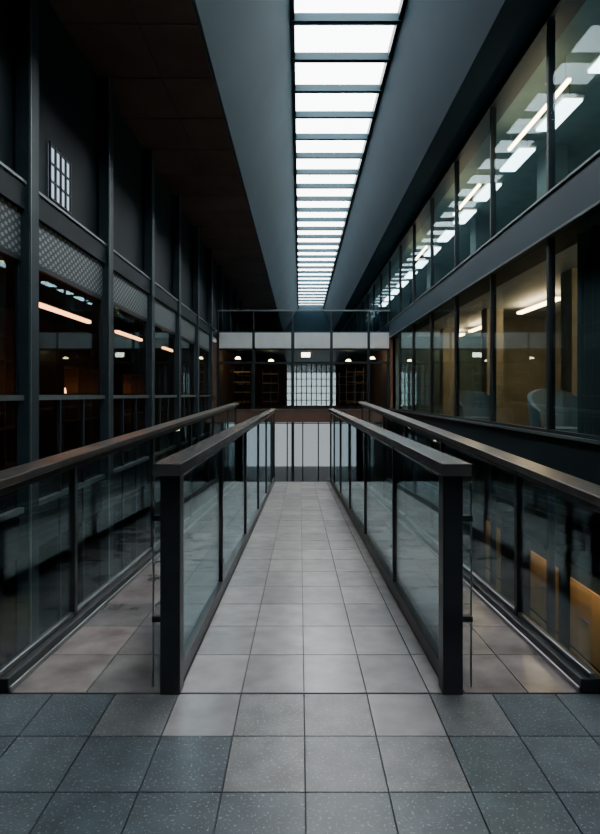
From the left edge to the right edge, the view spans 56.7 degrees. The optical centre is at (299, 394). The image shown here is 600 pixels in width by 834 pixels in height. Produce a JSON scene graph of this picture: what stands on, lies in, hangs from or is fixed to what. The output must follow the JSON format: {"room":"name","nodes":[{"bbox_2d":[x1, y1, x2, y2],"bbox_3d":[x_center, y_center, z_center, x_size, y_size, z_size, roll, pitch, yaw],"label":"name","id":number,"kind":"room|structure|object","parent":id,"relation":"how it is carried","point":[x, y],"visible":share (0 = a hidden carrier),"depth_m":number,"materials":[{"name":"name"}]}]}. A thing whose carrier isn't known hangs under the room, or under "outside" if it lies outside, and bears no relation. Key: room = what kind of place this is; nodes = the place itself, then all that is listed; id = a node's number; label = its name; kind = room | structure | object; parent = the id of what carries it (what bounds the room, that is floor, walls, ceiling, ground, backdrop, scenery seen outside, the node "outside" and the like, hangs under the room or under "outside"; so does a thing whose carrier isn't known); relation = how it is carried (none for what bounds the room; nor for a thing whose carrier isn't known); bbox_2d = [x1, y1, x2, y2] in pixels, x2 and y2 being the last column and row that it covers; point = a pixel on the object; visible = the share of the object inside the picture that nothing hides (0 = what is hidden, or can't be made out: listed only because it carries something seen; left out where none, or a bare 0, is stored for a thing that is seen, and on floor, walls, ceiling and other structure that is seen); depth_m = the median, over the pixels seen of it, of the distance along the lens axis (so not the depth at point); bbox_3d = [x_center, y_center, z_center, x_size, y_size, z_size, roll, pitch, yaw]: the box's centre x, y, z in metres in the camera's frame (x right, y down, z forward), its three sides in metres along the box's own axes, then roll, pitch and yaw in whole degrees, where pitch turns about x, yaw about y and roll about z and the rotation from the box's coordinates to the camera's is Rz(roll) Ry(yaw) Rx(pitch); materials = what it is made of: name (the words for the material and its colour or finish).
{"room":"office building atrium","nodes":[
{"label":"office building atrium","id":0,"kind":"room"},
{"bbox_2d":[0,559,133,666],"bbox_3d":[0.000,6.000,21.000,16.000,0.200,50.000,0,0,0],"label":"ground","id":1,"kind":"structure","parent":0,"point":[48,617],"depth_m":15.44,"materials":[{"name":"grey tile"}]},
{"bbox_2d":[0,482,599,695],"bbox_3d":[-0.025,3.700,8.300,3.150,4.400,11.000,0,0,0],"label":"floor","id":2,"kind":"structure","parent":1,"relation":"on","point":[305,607],"depth_m":3.73,"materials":[{"name":"tile"}]},
{"bbox_2d":[0,403,238,691],"bbox_3d":[-1.540,1.295,7.825,0.180,2.216,10.750,0,0,0],"label":"handrail","id":3,"kind":"object","parent":2,"relation":"on","point":[26,661],"visible":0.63,"depth_m":3.75,"materials":[{"name":"metal"}]},
{"bbox_2d":[152,409,276,694],"bbox_3d":[-0.665,1.236,8.250,0.170,1.803,11.100,0,0,0],"label":"glass railing","id":4,"kind":"object","parent":2,"relation":"on","point":[241,471],"visible":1,"depth_m":3.93,"materials":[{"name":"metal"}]},
{"bbox_2d":[328,409,472,694],"bbox_3d":[0.785,1.236,8.250,0.180,1.803,11.100,0,0,0],"label":"glass railing","id":5,"kind":"object","parent":2,"relation":"on","point":[360,464],"visible":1,"depth_m":4.35,"materials":[{"name":"metal"}]},
{"bbox_2d":[359,402,599,691],"bbox_3d":[1.485,1.281,7.825,0.180,2.244,10.750,0,0,0],"label":"handrail","id":6,"kind":"object","parent":2,"relation":"on","point":[578,674],"visible":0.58,"depth_m":3.73,"materials":[{"name":"metal"}]},
{"bbox_2d":[475,503,513,603],"bbox_3d":[3.620,3.975,10.200,0.560,3.850,0.800,0,0,0],"label":"storage cabinet","id":7,"kind":"object","parent":1,"relation":"on","point":[504,512],"visible":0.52,"depth_m":9.80,"materials":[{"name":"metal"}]},
{"bbox_2d":[523,528,584,649],"bbox_3d":[3.620,3.975,8.075,0.560,3.850,0.950,0,0,0],"label":"storage cabinet","id":8,"kind":"object","parent":1,"relation":"on","point":[537,536],"visible":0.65,"depth_m":7.85,"materials":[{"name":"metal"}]},
{"bbox_2d":[555,551,599,674],"bbox_3d":[3.620,3.975,6.875,0.560,3.850,0.850,0,0,0],"label":"storage cabinet","id":9,"kind":"object","parent":1,"relation":"on","point":[579,562],"visible":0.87,"depth_m":6.90,"materials":[{"name":"wood"}]},
{"bbox_2d":[595,576,599,584],"bbox_3d":[3.620,3.975,5.825,0.560,3.850,0.950,0,0,0],"label":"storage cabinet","id":10,"kind":"object","parent":1,"relation":"on","point":[597,578],"visible":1,"depth_m":6.24,"materials":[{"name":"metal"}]},
{"bbox_2d":[0,0,259,654],"bbox_3d":[-5.093,0.450,20.400,4.215,10.900,49.200,0,0,0],"label":"wall","id":11,"kind":"structure","parent":0,"point":[127,243],"depth_m":8.80,"materials":[{"name":"metal"}]},
{"bbox_2d":[14,260,18,394],"bbox_3d":[-3.120,2.200,4.995,0.040,7.360,2.290,0,0,0],"label":"window","id":12,"kind":"structure","parent":11,"relation":"in","point":[16,262],"depth_m":6.11,"materials":[{"name":"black glass"}]},
{"bbox_2d":[49,141,71,214],"bbox_3d":[-3.158,-2.840,7.325,0.035,0.720,0.650,0,0,0],"label":"window","id":13,"kind":"structure","parent":11,"relation":"in","point":[60,168],"depth_m":7.31,"materials":[{"name":"glass"}]},
{"bbox_2d":[39,273,92,323],"bbox_3d":[-3.600,-1.635,8.550,0.120,0.830,1.900,0,0,0],"label":"lamp","id":14,"kind":"object","parent":11,"relation":"hanging from","point":[42,304],"visible":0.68,"depth_m":8.41,"materials":[{"name":"glowing white plastic diffuser"}]},
{"bbox_2d":[41,365,98,454],"bbox_3d":[-5.350,0.330,13.200,0.500,1.940,2.400,0,0,0],"label":"window","id":15,"kind":"structure","parent":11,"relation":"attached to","point":[55,379],"depth_m":12.80,"materials":[{"name":"glass"}]},
{"bbox_2d":[98,300,101,394],"bbox_3d":[-3.120,2.200,7.545,0.040,7.360,2.290,0,0,0],"label":"window","id":16,"kind":"structure","parent":11,"relation":"in","point":[99,301],"depth_m":8.66,"materials":[{"name":"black glass"}]},
{"bbox_2d":[113,373,143,437],"bbox_3d":[-5.350,0.330,17.200,0.500,1.940,2.400,0,0,0],"label":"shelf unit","id":17,"kind":"object","parent":11,"relation":"attached to","point":[123,383],"visible":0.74,"depth_m":16.80,"materials":[{"name":"brown wood"}]},
{"bbox_2d":[113,309,143,340],"bbox_3d":[-3.600,-1.635,11.750,0.120,0.830,1.700,0,0,0],"label":"lamp","id":18,"kind":"object","parent":11,"relation":"hanging from","point":[118,331],"visible":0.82,"depth_m":11.54,"materials":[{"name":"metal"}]},
{"bbox_2d":[144,322,146,394],"bbox_3d":[-3.120,2.200,10.095,0.040,7.360,2.290,0,0,0],"label":"window","id":19,"kind":"structure","parent":11,"relation":"in","point":[145,323],"depth_m":11.21,"materials":[{"name":"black glass"}]},
{"bbox_2d":[161,334,172,351],"bbox_3d":[-3.600,-1.635,15.200,0.120,0.830,1.200,0,0,0],"label":"lamp","id":20,"kind":"object","parent":11,"relation":"hanging from","point":[162,346],"visible":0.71,"depth_m":15.14,"materials":[{"name":"metal"}]},
{"bbox_2d":[173,335,174,394],"bbox_3d":[-3.120,2.200,12.645,0.040,7.360,2.290,0,0,0],"label":"window","id":21,"kind":"structure","parent":11,"relation":"in","point":[173,335],"depth_m":13.76,"materials":[{"name":"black glass"}]},
{"bbox_2d":[193,345,194,394],"bbox_3d":[-3.120,2.200,15.195,0.040,7.360,2.290,0,0,0],"label":"window","id":22,"kind":"structure","parent":11,"relation":"in","point":[193,345],"depth_m":16.32,"materials":[{"name":"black glass"}]},
{"bbox_2d":[207,351,208,394],"bbox_3d":[-3.120,2.200,17.745,0.040,7.360,2.290,0,0,0],"label":"window","id":23,"kind":"structure","parent":11,"relation":"in","point":[207,351],"depth_m":18.86,"materials":[{"name":"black glass"}]},
{"bbox_2d":[0,694,599,833],"bbox_3d":[0.020,1.675,-0.658,6.440,0.350,6.897,0,0,0],"label":"floor","id":24,"kind":"structure","parent":0,"point":[70,763],"depth_m":2.26,"materials":[{"name":"tile"}]},
{"bbox_2d":[48,0,553,331],"bbox_3d":[0.400,-6.115,20.500,15.200,2.270,49.000,0,0,0],"label":"ceiling","id":25,"kind":"structure","parent":0,"point":[203,85],"depth_m":10.65,"materials":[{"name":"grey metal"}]},
{"bbox_2d":[290,0,407,308],"bbox_3d":[0.865,-7.095,20.500,2.110,0.230,49.000,0,0,0],"label":"skylight","id":26,"kind":"object","parent":25,"relation":"attached to","point":[296,19],"visible":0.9,"depth_m":14.94,"materials":[{"name":"glass"}]},
{"bbox_2d":[213,307,395,494],"bbox_3d":[0.500,-0.700,32.570,15.000,13.200,25.260,0,0,0],"label":"wall","id":27,"kind":"structure","parent":0,"point":[312,332],"depth_m":21.80,"materials":[{"name":"metal"}]},
{"bbox_2d":[233,367,251,408],"bbox_3d":[-2.295,-0.275,22.150,0.710,1.650,0.300,0,0,0],"label":"wall shelf","id":28,"kind":"object","parent":27,"relation":"attached to","point":[234,371],"visible":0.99,"depth_m":22.00,"materials":[{"name":"beige wood"}]},
{"bbox_2d":[237,373,249,406],"bbox_3d":[-2.595,-0.275,26.150,0.710,1.650,0.300,0,0,0],"label":"wall shelf","id":29,"kind":"object","parent":27,"relation":"attached to","point":[244,375],"visible":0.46,"depth_m":26.00,"materials":[{"name":"beige wood"}]},
{"bbox_2d":[262,370,277,407],"bbox_3d":[-1.295,-0.275,24.150,0.710,1.650,0.300,0,0,0],"label":"wall shelf","id":30,"kind":"object","parent":27,"relation":"attached to","point":[270,373],"visible":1,"depth_m":24.00,"materials":[{"name":"beige wood"}]},
{"bbox_2d":[217,310,389,331],"bbox_3d":[0.120,-2.670,20.050,6.240,0.800,0.060,0,0,0],"label":"balustrade","id":31,"kind":"object","parent":27,"relation":"on","point":[217,310],"visible":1,"depth_m":20.02,"materials":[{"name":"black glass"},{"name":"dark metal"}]},
{"bbox_2d":[275,364,335,481],"bbox_3d":[0.175,2.050,30.125,3.550,7.700,0.010,0,0,0],"label":"window","id":32,"kind":"structure","parent":27,"relation":"in","point":[310,431],"depth_m":30.12,"materials":[{"name":"glass"}]},
{"bbox_2d":[301,348,310,357],"bbox_3d":[0.205,-1.515,19.945,0.350,0.350,0.070,0,0,0],"label":"exit sign","id":33,"kind":"object","parent":27,"relation":"attached to","point":[305,354],"visible":1,"depth_m":19.91,"materials":[{"name":"metal"}]},
{"bbox_2d":[339,373,353,405],"bbox_3d":[2.305,-0.275,27.650,0.710,1.650,0.300,0,0,0],"label":"wall shelf","id":34,"kind":"object","parent":27,"relation":"attached to","point":[339,373],"visible":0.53,"depth_m":27.50,"materials":[{"name":"beige wood"}]},
{"bbox_2d":[346,367,364,408],"bbox_3d":[2.205,-0.275,22.150,0.710,1.650,0.300,0,0,0],"label":"wall shelf","id":35,"kind":"object","parent":27,"relation":"attached to","point":[347,371],"visible":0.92,"depth_m":22.04,"materials":[{"name":"beige wood"}]},
{"bbox_2d":[354,373,366,406],"bbox_3d":[2.805,-0.275,25.150,0.710,1.650,0.300,0,0,0],"label":"wall shelf","id":36,"kind":"object","parent":27,"relation":"attached to","point":[354,373],"visible":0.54,"depth_m":25.00,"materials":[{"name":"beige wood"}]},
{"bbox_2d":[379,297,387,306],"bbox_3d":[4.270,-4.775,28.450,0.340,0.350,1.040,0,0,0],"label":"ceiling lamp","id":37,"kind":"object","parent":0,"point":[384,303],"depth_m":28.16,"materials":[{"name":"white plastic"}]},
{"bbox_2d":[391,283,398,294],"bbox_3d":[4.270,-4.775,24.950,0.340,0.350,1.040,0,0,0],"label":"ceiling lamp","id":38,"kind":"object","parent":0,"point":[394,291],"depth_m":24.71,"materials":[{"name":"white plastic"}]},
{"bbox_2d":[396,280,408,286],"bbox_3d":[4.270,-4.775,23.200,0.340,0.350,1.040,0,0,0],"label":"ceiling lamp","id":39,"kind":"object","parent":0,"point":[404,282],"depth_m":22.94,"materials":[{"name":"white plastic"}]},
{"bbox_2d":[404,269,417,277],"bbox_3d":[4.270,-4.775,21.450,0.340,0.350,1.040,0,0,0],"label":"ceiling lamp","id":40,"kind":"object","parent":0,"point":[409,274],"depth_m":21.40,"materials":[{"name":"white plastic"}]},
{"bbox_2d":[416,259,428,267],"bbox_3d":[4.270,-4.775,19.700,0.340,0.350,1.040,0,0,0],"label":"ceiling lamp","id":41,"kind":"object","parent":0,"point":[420,263],"depth_m":19.45,"materials":[{"name":"white plastic"}]},
{"bbox_2d":[423,238,441,255],"bbox_3d":[4.270,-4.775,17.950,0.340,0.350,1.040,0,0,0],"label":"ceiling lamp","id":42,"kind":"object","parent":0,"point":[436,248],"depth_m":17.72,"materials":[{"name":"white plastic"}]},
{"bbox_2d":[436,221,453,241],"bbox_3d":[4.270,-4.775,16.200,0.340,0.350,1.040,0,0,0],"label":"ceiling lamp","id":43,"kind":"object","parent":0,"point":[446,234],"depth_m":16.04,"materials":[{"name":"white plastic"}]},
{"bbox_2d":[452,200,476,223],"bbox_3d":[4.270,-4.775,14.450,0.340,0.350,1.040,0,0,0],"label":"ceiling lamp","id":44,"kind":"object","parent":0,"point":[466,213],"depth_m":14.18,"materials":[{"name":"white plastic"}]},
{"bbox_2d":[341,0,599,637],"bbox_3d":[5.390,0.425,20.500,4.420,10.950,49.400,0,0,0],"label":"wall","id":45,"kind":"structure","parent":0,"point":[531,260],"depth_m":11.40,"materials":[{"name":"metal"}]},
{"bbox_2d":[399,312,411,511],"bbox_3d":[3.275,0.510,17.090,0.070,10.780,2.100,0,0,0],"label":"window","id":46,"kind":"structure","parent":45,"relation":"in","point":[401,498],"depth_m":17.25,"materials":[{"name":"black glass"}]},
{"bbox_2d":[413,411,429,530],"bbox_3d":[3.275,0.510,14.910,0.070,10.780,2.100,0,0,0],"label":"window","id":47,"kind":"structure","parent":45,"relation":"in","point":[424,522],"depth_m":14.78,"materials":[{"name":"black glass"}]},
{"bbox_2d":[416,246,427,259],"bbox_3d":[3.875,-4.735,18.000,0.050,0.430,2.000,0,0,0],"label":"lamp","id":48,"kind":"object","parent":45,"relation":"attached to","point":[424,249],"visible":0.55,"depth_m":17.63,"materials":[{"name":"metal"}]},
{"bbox_2d":[431,280,453,539],"bbox_3d":[3.275,0.510,12.730,0.070,10.780,2.100,0,0,0],"label":"window","id":49,"kind":"structure","parent":45,"relation":"in","point":[434,532],"depth_m":13.20,"materials":[{"name":"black glass"}]},
{"bbox_2d":[453,184,480,214],"bbox_3d":[3.875,-4.735,13.000,0.050,0.430,2.000,0,0,0],"label":"lamp","id":50,"kind":"object","parent":45,"relation":"attached to","point":[478,185],"visible":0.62,"depth_m":12.68,"materials":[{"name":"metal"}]},
{"bbox_2d":[455,257,489,581],"bbox_3d":[3.275,0.510,10.550,0.070,10.780,2.100,0,0,0],"label":"window","id":51,"kind":"structure","parent":45,"relation":"in","point":[461,418],"depth_m":10.51,"materials":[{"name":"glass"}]},
{"bbox_2d":[468,326,480,331],"bbox_3d":[5.210,-2.010,16.000,0.120,0.180,2.000,0,0,0],"label":"lamp","id":52,"kind":"object","parent":45,"relation":"attached to","point":[479,327],"visible":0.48,"depth_m":16.41,"materials":[{"name":"metal"}]},
{"bbox_2d":[491,193,545,431],"bbox_3d":[3.275,0.510,8.370,0.070,10.780,2.100,0,0,0],"label":"window","id":53,"kind":"structure","parent":45,"relation":"in","point":[494,423],"depth_m":8.20,"materials":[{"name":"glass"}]},
{"bbox_2d":[508,104,545,150],"bbox_3d":[3.875,-4.511,9.493,0.050,0.097,1.547,0,0,0],"label":"lamp","id":54,"kind":"object","parent":45,"relation":"attached to","point":[542,111],"depth_m":9.42,"materials":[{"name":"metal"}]},
{"bbox_2d":[517,297,560,313],"bbox_3d":[5.210,-2.010,12.200,0.120,0.180,2.000,0,0,0],"label":"lamp","id":55,"kind":"object","parent":45,"relation":"attached to","point":[542,304],"visible":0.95,"depth_m":12.21,"materials":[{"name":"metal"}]},
{"bbox_2d":[555,55,570,98],"bbox_3d":[3.875,-4.693,8.146,0.050,0.460,0.465,0,0,0],"label":"lamp","id":56,"kind":"object","parent":45,"relation":"attached to","point":[567,81],"depth_m":8.12,"materials":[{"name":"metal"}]},
{"bbox_2d":[549,170,599,440],"bbox_3d":[3.275,0.510,6.190,0.070,10.780,2.100,0,0,0],"label":"window","id":57,"kind":"structure","parent":45,"relation":"in","point":[574,434],"depth_m":6.53,"materials":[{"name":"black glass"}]},
{"bbox_2d":[577,224,599,435],"bbox_3d":[3.560,-0.530,6.200,0.084,3.020,1.800,0,0,0],"label":"window","id":58,"kind":"structure","parent":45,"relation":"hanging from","point":[588,242],"depth_m":6.83,"materials":[{"name":"clear glass"}]},
{"bbox_2d":[459,391,497,420],"bbox_3d":[4.000,0.450,12.625,0.895,1.100,0.850,0,0,0],"label":"lounge chair","id":59,"kind":"object","parent":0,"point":[472,404],"visible":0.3,"depth_m":12.91,"materials":[{"name":"fabric"}]},
{"bbox_2d":[472,181,502,200],"bbox_3d":[4.270,-4.775,12.700,0.340,0.350,1.040,0,0,0],"label":"ceiling lamp","id":60,"kind":"object","parent":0,"point":[483,194],"depth_m":12.69,"materials":[{"name":"white plastic"}]},
{"bbox_2d":[499,134,536,171],"bbox_3d":[4.270,-4.775,10.950,0.340,0.350,1.040,0,0,0],"label":"ceiling lamp","id":61,"kind":"object","parent":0,"point":[520,154],"depth_m":10.81,"materials":[{"name":"white plastic"}]},
{"bbox_2d":[527,389,576,432],"bbox_3d":[4.000,0.450,8.625,0.895,1.100,0.850,0,0,0],"label":"lounge chair","id":62,"kind":"object","parent":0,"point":[565,402],"visible":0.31,"depth_m":8.84,"materials":[{"name":"fabric"}]},
{"bbox_2d":[535,83,583,130],"bbox_3d":[4.270,-4.775,9.200,0.340,0.350,1.040,0,0,0],"label":"ceiling lamp","id":63,"kind":"object","parent":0,"point":[566,104],"depth_m":8.93,"materials":[{"name":"white plastic"}]},
{"bbox_2d":[586,53,599,72],"bbox_3d":[4.270,-4.775,7.450,0.340,0.350,1.040,0,0,0],"label":"ceiling lamp","id":64,"kind":"object","parent":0,"point":[594,67],"depth_m":7.82,"materials":[{"name":"white plastic"}]}
]}

